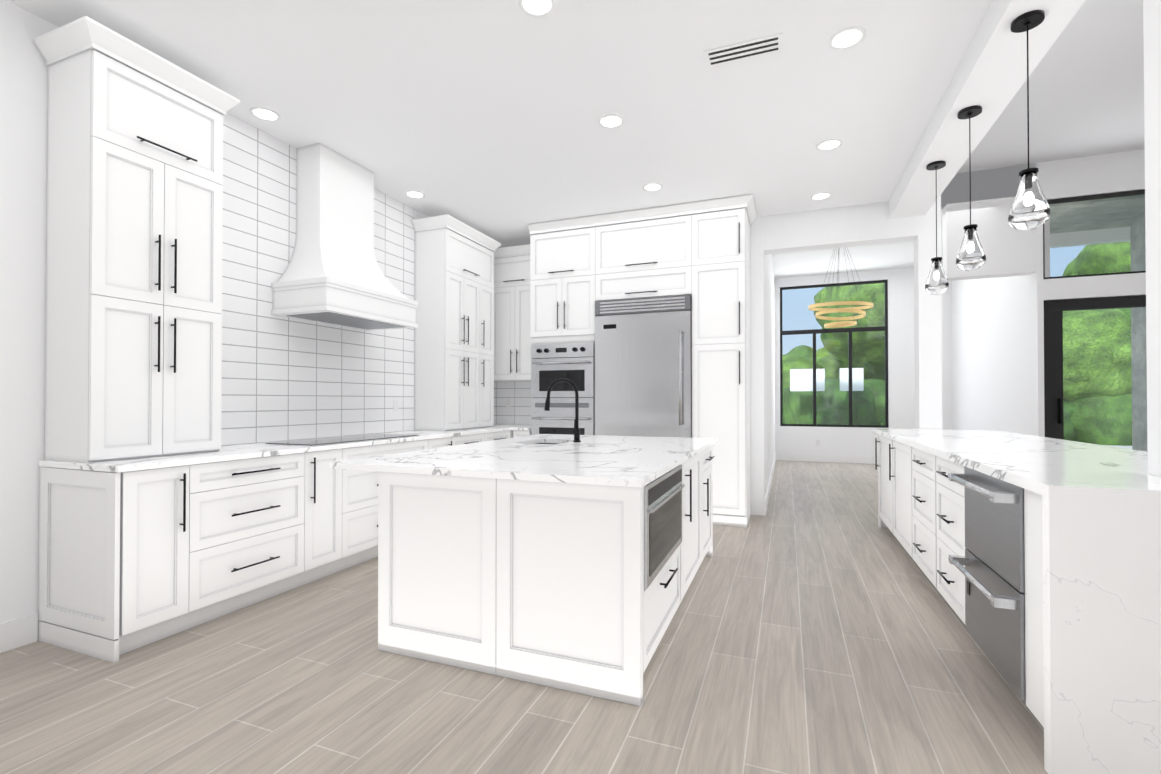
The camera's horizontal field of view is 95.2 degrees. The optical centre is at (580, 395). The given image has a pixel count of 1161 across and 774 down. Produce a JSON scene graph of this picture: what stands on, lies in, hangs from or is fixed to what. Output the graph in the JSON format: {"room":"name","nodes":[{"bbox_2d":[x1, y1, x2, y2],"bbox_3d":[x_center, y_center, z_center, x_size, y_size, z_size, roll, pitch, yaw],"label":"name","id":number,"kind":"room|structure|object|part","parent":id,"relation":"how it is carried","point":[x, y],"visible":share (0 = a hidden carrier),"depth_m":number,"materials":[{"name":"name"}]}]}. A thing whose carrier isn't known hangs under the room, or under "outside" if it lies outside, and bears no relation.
{"room":"kitchen","nodes":[
{"label":"kitchen","id":0,"kind":"room"},
{"bbox_2d":[0,0,427,622],"bbox_3d":[-2.952,-0.915,2.567,0.200,4.330,9.750,0,-1,21],"label":"wall","id":1,"kind":"structure","parent":0,"point":[22,224],"depth_m":2.66,"materials":[{"name":"white paint"}]},
{"bbox_2d":[0,613,37,652],"bbox_3d":[-3.662,1.161,0.431,0.014,0.140,4.888,0,-1,21],"label":"baseboard","id":2,"kind":"structure","parent":1,"relation":"attached to","point":[18,632],"depth_m":2.64,"materials":[{"name":"white paint"}]},
{"bbox_2d":[221,113,414,445],"bbox_3d":[-2.123,-0.793,4.406,0.008,2.276,2.256,0,-1,21],"label":"backsplash","id":3,"kind":"structure","parent":1,"relation":"attached to","point":[284,378],"depth_m":4.04,"materials":[{"name":"tile"}]},
{"bbox_2d":[271,143,417,330],"bbox_3d":[-1.865,-1.266,4.310,0.542,1.335,0.994,0,-1,21],"label":"range hood","id":4,"kind":"object","parent":1,"relation":"attached to","point":[333,274],"visible":1,"depth_m":4.13,"materials":[{"name":"paint"}]},
{"bbox_2d":[7,0,991,247],"bbox_3d":[-0.748,-2.522,1.724,4.530,1.130,9.350,0,-1,21],"label":"ceiling","id":5,"kind":"structure","parent":0,"point":[483,116],"depth_m":3.37,"materials":[{"name":"white paint"}]},
{"bbox_2d":[250,107,280,121],"bbox_3d":[-2.169,-1.936,3.651,0.184,0.008,0.184,0,-1,21],"label":"recessed light","id":6,"kind":"object","parent":5,"relation":"in","point":[265,114],"visible":1,"depth_m":3.65,"materials":[{"name":"white paint"}]},
{"bbox_2d":[405,191,424,198],"bbox_3d":[-1.583,-1.923,5.075,0.184,0.008,0.184,0,-1,21],"label":"recessed light","id":7,"kind":"object","parent":5,"relation":"in","point":[415,194],"visible":1,"depth_m":5.07,"materials":[{"name":"white paint"}]},
{"bbox_2d":[518,0,555,17],"bbox_3d":[-0.215,-1.945,2.633,0.184,0.008,0.184,0,-1,21],"label":"recessed light","id":8,"kind":"object","parent":5,"relation":"in","point":[538,8],"visible":1,"depth_m":2.66,"materials":[{"name":"white paint"}]},
{"bbox_2d":[598,114,623,127],"bbox_3d":[0.216,-1.935,3.742,0.184,0.008,0.184,0,-1,21],"label":"recessed light","id":9,"kind":"object","parent":5,"relation":"in","point":[610,121],"visible":1,"depth_m":3.74,"materials":[{"name":"white paint"}]},
{"bbox_2d":[643,183,662,190],"bbox_3d":[0.666,-1.925,4.897,0.184,0.008,0.184,0,-1,21],"label":"recessed light","id":10,"kind":"object","parent":5,"relation":"in","point":[652,187],"visible":1,"depth_m":4.89,"materials":[{"name":"white paint"}]},
{"bbox_2d":[703,32,782,67],"bbox_3d":[0.916,-1.941,2.987,0.420,0.009,0.150,0,-1,21],"label":"ceiling vent","id":11,"kind":"object","parent":5,"relation":"in","point":[756,47],"visible":1,"depth_m":2.98,"materials":[{"name":"white metal"}]},
{"bbox_2d":[810,192,830,199],"bbox_3d":[2.316,-1.923,5.113,0.184,0.008,0.184,0,-1,21],"label":"recessed light","id":12,"kind":"object","parent":5,"relation":"in","point":[821,196],"visible":1,"depth_m":5.11,"materials":[{"name":"white paint"}]},
{"bbox_2d":[816,139,842,150],"bbox_3d":[1.917,-1.932,4.088,0.184,0.008,0.184,0,-1,21],"label":"recessed light","id":13,"kind":"object","parent":5,"relation":"in","point":[828,144],"visible":1,"depth_m":4.08,"materials":[{"name":"white paint"}]},
{"bbox_2d":[828,26,865,49],"bbox_3d":[1.450,-1.943,2.886,0.184,0.008,0.184,0,-1,21],"label":"recessed light","id":14,"kind":"object","parent":5,"relation":"in","point":[847,38],"visible":1,"depth_m":2.88,"materials":[{"name":"white paint"}]},
{"bbox_2d":[0,460,1047,773],"bbox_3d":[3.058,1.286,3.240,10.900,0.060,15.400,0,-1,21],"label":"floor","id":15,"kind":"structure","parent":0,"point":[816,624],"depth_m":2.23,"materials":[{"name":"brown wood"}]},
{"bbox_2d":[38,464,193,662],"bbox_3d":[-2.417,0.807,2.754,0.635,0.890,0.332,0,-1,21],"label":"base cabinet","id":16,"kind":"object","parent":15,"relation":"on","point":[164,512],"depth_m":2.62,"materials":[{"name":"paint"}]},
{"bbox_2d":[39,424,530,471],"bbox_3d":[-1.661,0.364,4.670,0.657,0.030,4.446,0,-1,21],"label":"countertop","id":17,"kind":"structure","parent":16,"relation":"on","point":[240,451],"depth_m":3.26,"materials":[{"name":"white stone"}]},
{"bbox_2d":[43,40,225,463],"bbox_3d":[-2.466,-0.699,2.978,0.392,2.063,0.648,0,-1,21],"label":"tall cabinet","id":18,"kind":"object","parent":17,"relation":"on","point":[133,368],"depth_m":2.76,"materials":[{"name":"paint"}]},
{"bbox_2d":[265,434,417,445],"bbox_3d":[-1.823,0.341,4.204,0.440,0.006,1.130,0,-1,21],"label":"cooktop","id":19,"kind":"object","parent":17,"relation":"in","point":[322,441],"visible":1,"depth_m":4.08,"materials":[{"name":"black glass"}]},
{"bbox_2d":[410,224,493,431],"bbox_3d":[-1.360,-0.673,5.819,0.392,2.063,0.930,0,-1,21],"label":"tall cabinet","id":20,"kind":"object","parent":17,"relation":"on","point":[454,271],"depth_m":5.45,"materials":[{"name":"paint"}]},
{"bbox_2d":[194,452,317,626],"bbox_3d":[-2.227,0.811,3.243,0.635,0.890,0.836,0,-1,21],"label":"base cabinet","id":21,"kind":"object","parent":15,"relation":"on","point":[254,519],"depth_m":3.12,"materials":[{"name":"paint"}]},
{"bbox_2d":[314,448,345,580],"bbox_3d":[-2.040,0.816,3.724,0.635,0.890,0.314,0,-1,21],"label":"base cabinet","id":22,"kind":"object","parent":15,"relation":"on","point":[329,484],"depth_m":3.67,"materials":[{"name":"paint"}]},
{"bbox_2d":[346,440,433,568],"bbox_3d":[-1.808,0.821,4.319,0.635,0.890,1.083,0,-1,21],"label":"base cabinet","id":23,"kind":"object","parent":15,"relation":"on","point":[361,486],"depth_m":3.97,"materials":[{"name":"paint"}]},
{"bbox_2d":[434,436,453,447],"bbox_3d":[-1.569,0.827,4.933,0.635,0.890,0.353,0,-1,21],"label":"base cabinet","id":24,"kind":"object","parent":15,"relation":"on","point":[446,440],"depth_m":4.89,"materials":[{"name":"paint"}]},
{"bbox_2d":[454,432,485,444],"bbox_3d":[-1.411,0.830,5.339,0.635,0.890,0.638,0,-1,21],"label":"base cabinet","id":25,"kind":"object","parent":15,"relation":"on","point":[458,440],"depth_m":5.26,"materials":[{"name":"paint"}]},
{"bbox_2d":[486,432,509,440],"bbox_3d":[-1.196,0.835,5.891,0.635,0.890,0.548,0,-1,21],"label":"base cabinet","id":26,"kind":"object","parent":15,"relation":"on","point":[490,436],"depth_m":5.75,"materials":[{"name":"paint"}]},
{"bbox_2d":[510,428,530,437],"bbox_3d":[-0.981,0.840,6.444,0.635,0.890,0.638,0,-1,21],"label":"base cabinet","id":27,"kind":"object","parent":15,"relation":"on","point":[511,433],"depth_m":6.00,"materials":[{"name":"paint"}]},
{"bbox_2d":[513,430,530,436],"bbox_3d":[-0.557,0.840,6.294,0.217,0.889,0.622,0,-1,21],"label":"base cabinet","id":28,"kind":"object","parent":15,"relation":"on","point":[516,433],"depth_m":6.02,"materials":[{"name":"paint"}]},
{"bbox_2d":[373,442,716,705],"bbox_3d":[0.041,0.814,3.394,1.368,0.888,2.210,0,-1,21],"label":"kitchen island","id":29,"kind":"object","parent":15,"relation":"on","point":[521,558],"depth_m":2.36,"materials":[{"name":"paint"}]},
{"bbox_2d":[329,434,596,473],"bbox_3d":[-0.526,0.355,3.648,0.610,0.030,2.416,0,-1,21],"label":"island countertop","id":30,"kind":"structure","parent":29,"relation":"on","point":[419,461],"depth_m":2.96,"materials":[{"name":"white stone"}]},
{"bbox_2d":[544,378,580,441],"bbox_3d":[-0.143,0.105,3.938,0.295,0.472,0.101,0,-1,21],"label":"faucet","id":31,"kind":"object","parent":30,"relation":"on","point":[576,431],"visible":1,"depth_m":3.91,"materials":[{"name":"black metal"}]},
{"bbox_2d":[433,435,716,489],"bbox_3d":[0.217,0.352,3.359,0.985,0.030,2.416,0,-1,21],"label":"island countertop","id":32,"kind":"structure","parent":29,"relation":"on","point":[603,460],"depth_m":2.63,"materials":[{"name":"white stone"}]},
{"bbox_3d":[0.200,0.586,2.631,0.500,0.420,0.786,0,-1,21],"label":"microwave drawer","id":33,"kind":"part","parent":29,"relation":"part of","materials":[{"name":"silver metal"}]},
{"bbox_2d":[595,295,691,437],"bbox_3d":[0.730,0.136,5.740,1.020,2.285,0.732,0,-1,21],"label":"refrigerator","id":34,"kind":"object","parent":15,"relation":"on","point":[643,366],"visible":0.56,"depth_m":5.47,"materials":[{"name":"silver metal"}]},
{"bbox_2d":[689,202,752,527],"bbox_3d":[1.473,-0.288,5.514,0.522,3.130,0.622,0,-1,21],"label":"tall cabinet","id":35,"kind":"object","parent":15,"relation":"on","point":[721,408],"depth_m":5.22,"materials":[{"name":"paint"}]},
{"bbox_2d":[914,195,941,428],"bbox_3d":[3.423,-0.891,5.231,0.190,4.330,0.200,0,-1,21],"label":"column","id":36,"kind":"structure","parent":15,"relation":"on","point":[928,353],"depth_m":5.14,"materials":[{"name":"white paint"}]},
{"bbox_2d":[873,432,1031,527],"bbox_3d":[3.179,0.813,4.571,1.038,0.910,0.840,0,-1,21],"label":"base cabinet","id":37,"kind":"object","parent":15,"relation":"on","point":[983,435],"depth_m":4.59,"materials":[{"name":"paint"}]},
{"bbox_2d":[884,436,1083,541],"bbox_3d":[2.934,0.808,3.941,1.038,0.910,0.789,0,-1,21],"label":"base cabinet","id":38,"kind":"object","parent":15,"relation":"on","point":[891,443],"depth_m":4.28,"materials":[{"name":"paint"}]},
{"bbox_2d":[900,444,1135,571],"bbox_3d":[2.685,0.802,3.304,1.038,0.910,0.720,0,-1,21],"label":"base cabinet","id":39,"kind":"object","parent":15,"relation":"on","point":[911,455],"depth_m":3.52,"materials":[{"name":"paint"}]},
{"bbox_2d":[924,452,1147,607],"bbox_3d":[2.448,0.796,2.693,1.038,0.910,0.590,0,-1,21],"label":"base cabinet","id":40,"kind":"object","parent":15,"relation":"on","point":[937,465],"depth_m":2.95,"materials":[{"name":"paint"}]},
{"bbox_2d":[948,460,1160,699],"bbox_3d":[2.200,0.791,2.125,1.088,0.910,0.691,0,-1,21],"label":"base cabinet","id":41,"kind":"object","parent":15,"relation":"on","point":[987,559],"depth_m":2.18,"materials":[{"name":"metal"}]},
{"bbox_3d":[1.995,0.742,2.194,0.658,0.803,0.662,0,-1,21],"label":"fridge drawers","id":42,"kind":"part","parent":41,"relation":"part of","materials":[{"name":"silver metal"}]},
{"bbox_2d":[1143,0,1160,476],"bbox_3d":[2.225,-1.297,1.812,0.320,3.179,0.290,0,-1,21],"label":"wall","id":43,"kind":"structure","parent":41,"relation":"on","point":[1152,64],"depth_m":1.96,"materials":[{"name":"white paint"}]},
{"bbox_2d":[1004,480,1160,773],"bbox_3d":[2.049,0.787,1.668,1.038,0.910,0.270,0,-1,21],"label":"waterfall countertop panel","id":44,"kind":"object","parent":15,"relation":"on","point":[1092,528],"depth_m":1.69,"materials":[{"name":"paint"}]},
{"bbox_2d":[501,201,917,515],"bbox_3d":[1.103,-0.883,6.123,4.780,4.330,0.220,0,-1,21],"label":"wall","id":45,"kind":"structure","parent":0,"point":[852,226],"depth_m":5.64,"materials":[{"name":"white paint"}]},
{"bbox_2d":[494,381,530,424],"bbox_3d":[-0.755,0.093,6.713,0.858,0.544,0.008,0,-1,21],"label":"backsplash","id":46,"kind":"structure","parent":45,"relation":"attached to","point":[518,412],"depth_m":6.75,"materials":[{"name":"tile"}]},
{"bbox_2d":[493,250,531,381],"bbox_3d":[-0.813,-0.941,6.559,0.876,1.513,0.340,0,-1,21],"label":"upper cabinet","id":47,"kind":"object","parent":45,"relation":"attached to","point":[512,350],"depth_m":6.38,"materials":[{"name":"paint"}]},
{"bbox_2d":[529,222,596,349],"bbox_3d":[-0.091,-1.215,6.131,0.775,1.265,0.622,0,-1,21],"label":"upper cabinet","id":48,"kind":"object","parent":45,"relation":"attached to","point":[555,281],"depth_m":5.84,"materials":[{"name":"paint"}]},
{"bbox_2d":[531,342,594,434],"bbox_3d":[-0.110,0.152,6.070,0.740,1.460,0.678,0,-1,21],"label":"wall oven","id":49,"kind":"object","parent":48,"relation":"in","point":[574,362],"visible":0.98,"depth_m":5.81,"materials":[{"name":"silver metal"}]},
{"bbox_2d":[597,210,700,301],"bbox_3d":[0.751,-1.431,5.805,1.147,0.838,0.622,0,-1,21],"label":"upper cabinet","id":50,"kind":"object","parent":45,"relation":"attached to","point":[650,255],"depth_m":5.49,"materials":[{"name":"paint"}]},
{"bbox_2d":[764,254,774,496],"bbox_3d":[2.956,-0.861,8.541,0.220,4.330,5.630,0,-1,21],"label":"wall","id":51,"kind":"structure","parent":0,"point":[769,309],"depth_m":7.53,"materials":[{"name":"white paint"}]},
{"bbox_2d":[764,453,775,515],"bbox_3d":[2.989,1.232,8.284,0.014,0.140,5.650,0,-1,21],"label":"baseboard","id":52,"kind":"structure","parent":51,"relation":"attached to","point":[773,466],"depth_m":6.91,"materials":[{"name":"white paint"}]},
{"bbox_2d":[775,265,951,456],"bbox_3d":[5.572,-0.844,10.436,3.280,4.330,0.200,0,-1,21],"label":"wall","id":53,"kind":"structure","parent":0,"point":[850,441],"depth_m":10.18,"materials":[{"name":"white paint"}]},
{"bbox_2d":[777,453,877,463],"bbox_3d":[5.440,1.250,10.354,3.000,0.140,0.014,0,-1,21],"label":"baseboard","id":54,"kind":"structure","parent":53,"relation":"attached to","point":[786,457],"depth_m":10.55,"materials":[{"name":"white paint"}]},
{"bbox_2d":[780,280,887,427],"bbox_3d":[5.031,-0.808,10.604,1.946,2.856,0.060,0,-1,21],"label":"window","id":55,"kind":"structure","parent":53,"relation":"in","point":[814,332],"depth_m":10.56,"materials":[{"name":"black"}]},
{"bbox_2d":[772,164,1035,277],"bbox_3d":[4.458,-2.742,7.866,3.080,0.580,5.430,0,-1,21],"label":"ceiling","id":56,"kind":"structure","parent":0,"point":[898,255],"depth_m":9.43,"materials":[{"name":"white paint"}]},
{"bbox_2d":[808,248,873,327],"bbox_3d":[3.905,-1.742,7.981,0.881,1.417,0.881,0,-1,21],"label":"chandelier","id":57,"kind":"object","parent":56,"relation":"hanging from","point":[823,310],"visible":0.88,"depth_m":7.86,"materials":[{"name":"gold metal"}]},
{"bbox_2d":[952,204,1049,434],"bbox_3d":[6.354,-0.864,8.200,0.200,4.330,3.400,0,-1,21],"label":"wall","id":58,"kind":"structure","parent":0,"point":[991,354],"depth_m":7.88,"materials":[{"name":"white paint"}]},
{"bbox_2d":[941,149,1145,436],"bbox_3d":[6.764,-0.883,6.110,5.660,4.330,0.200,0,-1,21],"label":"wall","id":59,"kind":"structure","parent":0,"point":[1098,174],"depth_m":6.49,"materials":[{"name":"white paint"}]},
{"bbox_2d":[1043,189,1145,278],"bbox_3d":[6.188,-1.901,6.295,1.156,0.966,0.110,0,-1,21],"label":"window","id":60,"kind":"structure","parent":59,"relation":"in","point":[1098,196],"depth_m":6.32,"materials":[{"name":"black"}]},
{"bbox_2d":[1044,295,1146,450],"bbox_3d":[6.188,0.060,6.277,1.156,2.448,0.130,0,-1,21],"label":"entry door","id":61,"kind":"structure","parent":59,"relation":"in","point":[1053,368],"depth_m":6.42,"materials":[{"name":"black glass"}]},
{"bbox_2d":[957,0,1144,172],"bbox_3d":[4.660,-2.996,0.723,5.660,0.200,11.400,0,-1,21],"label":"ceiling","id":62,"kind":"structure","parent":0,"point":[1086,87],"depth_m":5.12,"materials":[{"name":"white paint"}]},
{"bbox_2d":[889,0,1085,218],"bbox_3d":[1.547,-2.444,0.948,0.310,1.300,9.570,0,-1,21],"label":"ceiling beam","id":63,"kind":"structure","parent":62,"relation":"attached to","point":[990,76],"depth_m":3.10,"materials":[{"name":"white paint"}]},
{"bbox_2d":[925,161,948,294],"bbox_3d":[2.712,-1.267,4.042,0.154,0.998,0.154,0,-1,21],"label":"pendant light","id":64,"kind":"object","parent":63,"relation":"hanging from","point":[937,283],"visible":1,"depth_m":4.01,"materials":[{"name":"clear glass"}]},
{"bbox_2d":[956,105,985,270],"bbox_3d":[2.422,-1.274,3.296,0.154,0.998,0.154,0,-1,21],"label":"pendant light","id":65,"kind":"object","parent":63,"relation":"hanging from","point":[971,255],"visible":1,"depth_m":3.26,"materials":[{"name":"clear glass"}]},
{"bbox_2d":[1008,10,1050,230],"bbox_3d":[2.113,-1.281,2.504,0.154,0.998,0.154,0,-1,21],"label":"pendant light","id":66,"kind":"object","parent":63,"relation":"hanging from","point":[1030,209],"visible":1,"depth_m":2.47,"materials":[{"name":"clear glass"}]},
{"label":"outside","id":67,"kind":"structure","parent":0,"visible":0},
{"bbox_2d":[1104,445,1131,448],"bbox_3d":[17.591,1.343,10.944,35.000,0.025,4.500,0,-1,21],"label":"road","id":68,"kind":"structure","parent":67,"point":[1128,447],"depth_m":14.20,"materials":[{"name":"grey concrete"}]},
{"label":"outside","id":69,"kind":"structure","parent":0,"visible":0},
{"bbox_2d":[790,369,824,390],"bbox_3d":[5.923,-0.408,13.858,0.830,0.580,0.040,0,-1,21],"label":"sign panel","id":70,"kind":"object","parent":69,"point":[808,376],"depth_m":13.85,"materials":[{"name":"white"}]},
{"bbox_2d":[840,368,863,390],"bbox_3d":[6.888,-0.412,13.483,0.540,0.580,0.040,0,-1,21],"label":"sign panel","id":71,"kind":"object","parent":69,"point":[860,374],"depth_m":13.45,"materials":[{"name":"white"}]},
{"bbox_2d":[1117,308,1130,326],"bbox_3d":[16.774,-1.349,16.376,4.937,3.341,4.633,0,-1,21],"label":"canopy","id":72,"kind":"object","parent":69,"point":[1127,312],"depth_m":14.79,"materials":[{"name":"green plant"}]},
{"bbox_3d":[15.923,1.481,20.444,65.000,0.100,70.000,0,-1,21],"label":"lawn","id":73,"kind":"structure","parent":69,"visible":0},
{"bbox_2d":[783,387,819,423],"bbox_3d":[6.259,0.634,15.274,2.239,1.974,1.712,0,-1,21],"label":"hedge","id":74,"kind":"object","parent":73,"relation":"on","point":[801,410],"depth_m":14.64,"materials":[{"name":"green plant"}]},
{"bbox_2d":[806,378,879,424],"bbox_3d":[7.057,0.576,14.654,2.216,2.152,1.545,0,-1,21],"label":"hedge","id":75,"kind":"object","parent":73,"relation":"on","point":[834,413],"depth_m":14.06,"materials":[{"name":"green plant"}]},
{"bbox_2d":[864,379,884,424],"bbox_3d":[8.126,0.618,14.595,2.076,2.188,1.516,0,-1,21],"label":"hedge","id":76,"kind":"object","parent":73,"relation":"on","point":[870,384],"depth_m":14.05,"materials":[{"name":"green plant"}]},
{"bbox_2d":[1063,398,1076,441],"bbox_3d":[14.339,0.662,16.152,2.049,2.040,1.566,0,-1,21],"label":"hedge","id":77,"kind":"object","parent":73,"relation":"on","point":[1069,435],"depth_m":15.45,"materials":[{"name":"green plant"}]},
{"bbox_2d":[1070,394,1131,445],"bbox_3d":[15.248,0.628,15.324,2.367,2.186,1.484,0,-1,21],"label":"hedge","id":78,"kind":"object","parent":73,"relation":"on","point":[1113,402],"depth_m":14.89,"materials":[{"name":"green plant"}]},
{"bbox_3d":[7.629,1.308,7.266,3.900,0.030,2.580,0,-1,21],"label":"porch","id":79,"kind":"object","parent":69,"visible":0},
{"bbox_2d":[1130,212,1146,450],"bbox_3d":[7.628,-0.550,7.004,0.400,3.720,0.300,0,-1,21],"label":"porch column","id":80,"kind":"structure","parent":79,"relation":"on","point":[1137,444],"depth_m":7.07,"materials":[{"name":"grey concrete"}]},
{"bbox_2d":[1050,194,1144,233],"bbox_3d":[7.407,-2.486,6.866,4.000,0.150,1.550,0,-1,21],"label":"soffit","id":81,"kind":"structure","parent":80,"relation":"on","point":[1097,223],"depth_m":7.01,"materials":[{"name":"grey paint"}]},
{"bbox_2d":[1050,227,1129,247],"bbox_3d":[7.715,-2.414,7.658,4.000,0.380,0.150,0,-1,21],"label":"fascia","id":82,"kind":"object","parent":81,"relation":"attached to","point":[1103,240],"depth_m":7.70,"materials":[{"name":"white"}]},
{"bbox_3d":[7.758,0.681,19.874,0.200,1.550,0.200,0,-1,21],"label":"trunk","id":83,"kind":"object","parent":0,"visible":0},
{"bbox_2d":[782,354,822,387],"bbox_3d":[7.726,-0.545,19.899,2.768,2.054,2.784,0,-1,21],"label":"canopy","id":84,"kind":"object","parent":83,"relation":"attached to","point":[789,365],"depth_m":18.84,"materials":[{"name":"green plant"}]},
{"bbox_3d":[15.125,0.500,16.472,0.200,1.850,0.200,0,-1,21],"label":"trunk","id":85,"kind":"object","parent":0,"visible":0},
{"bbox_2d":[1063,309,1131,400],"bbox_3d":[15.139,-1.101,16.562,4.687,3.590,4.234,0,-1,21],"label":"tree","id":86,"kind":"object","parent":85,"relation":"attached to","point":[1079,334],"depth_m":14.81,"materials":[{"name":"green plant"}]},
{"bbox_3d":[20.034,-0.688,17.791,0.200,4.250,0.200,0,-1,21],"label":"trunk","id":87,"kind":"object","parent":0,"visible":0},
{"bbox_2d":[1062,242,1130,275],"bbox_3d":[20.309,-3.859,18.008,6.145,5.516,6.364,0,-1,21],"label":"canopy","id":88,"kind":"object","parent":87,"relation":"attached to","point":[1096,259],"depth_m":17.43,"materials":[{"name":"green plant"}]},
{"bbox_3d":[9.974,0.592,21.158,0.200,1.750,0.200,0,-1,21],"label":"trunk","id":89,"kind":"object","parent":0,"visible":0},
{"bbox_2d":[807,347,874,380],"bbox_3d":[9.972,-0.776,21.092,3.151,2.335,2.795,0,-1,21],"label":"canopy","id":90,"kind":"object","parent":89,"relation":"attached to","point":[836,368],"depth_m":20.06,"materials":[{"name":"green plant"}]},
{"bbox_3d":[9.922,-0.296,16.894,0.200,3.450,0.200,0,-1,21],"label":"trunk","id":91,"kind":"object","parent":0,"visible":0},
{"bbox_2d":[814,283,884,364],"bbox_3d":[9.907,-2.719,16.970,4.496,3.560,5.181,0,-1,21],"label":"canopy","id":92,"kind":"object","parent":91,"relation":"attached to","point":[836,349],"depth_m":16.39,"materials":[{"name":"green plant"}]},
{"bbox_3d":[10.498,0.524,24.711,0.200,1.950,0.200,0,-1,21],"label":"trunk","id":93,"kind":"object","parent":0,"visible":0},
{"bbox_2d":[787,345,812,358],"bbox_3d":[10.556,-0.976,24.721,3.258,2.723,3.009,0,-1,21],"label":"canopy","id":94,"kind":"object","parent":93,"relation":"attached to","point":[804,352],"depth_m":23.86,"materials":[{"name":"green plant"}]},
{"bbox_3d":[14.029,-0.028,24.414,0.200,3.050,0.200,0,-1,21],"label":"trunk","id":95,"kind":"object","parent":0,"visible":0},
{"bbox_2d":[868,361,884,379],"bbox_3d":[14.176,-2.377,24.543,5.272,3.958,5.415,0,-1,21],"label":"canopy","id":96,"kind":"object","parent":95,"relation":"attached to","point":[881,376],"depth_m":23.43,"materials":[{"name":"green plant"}]}
]}

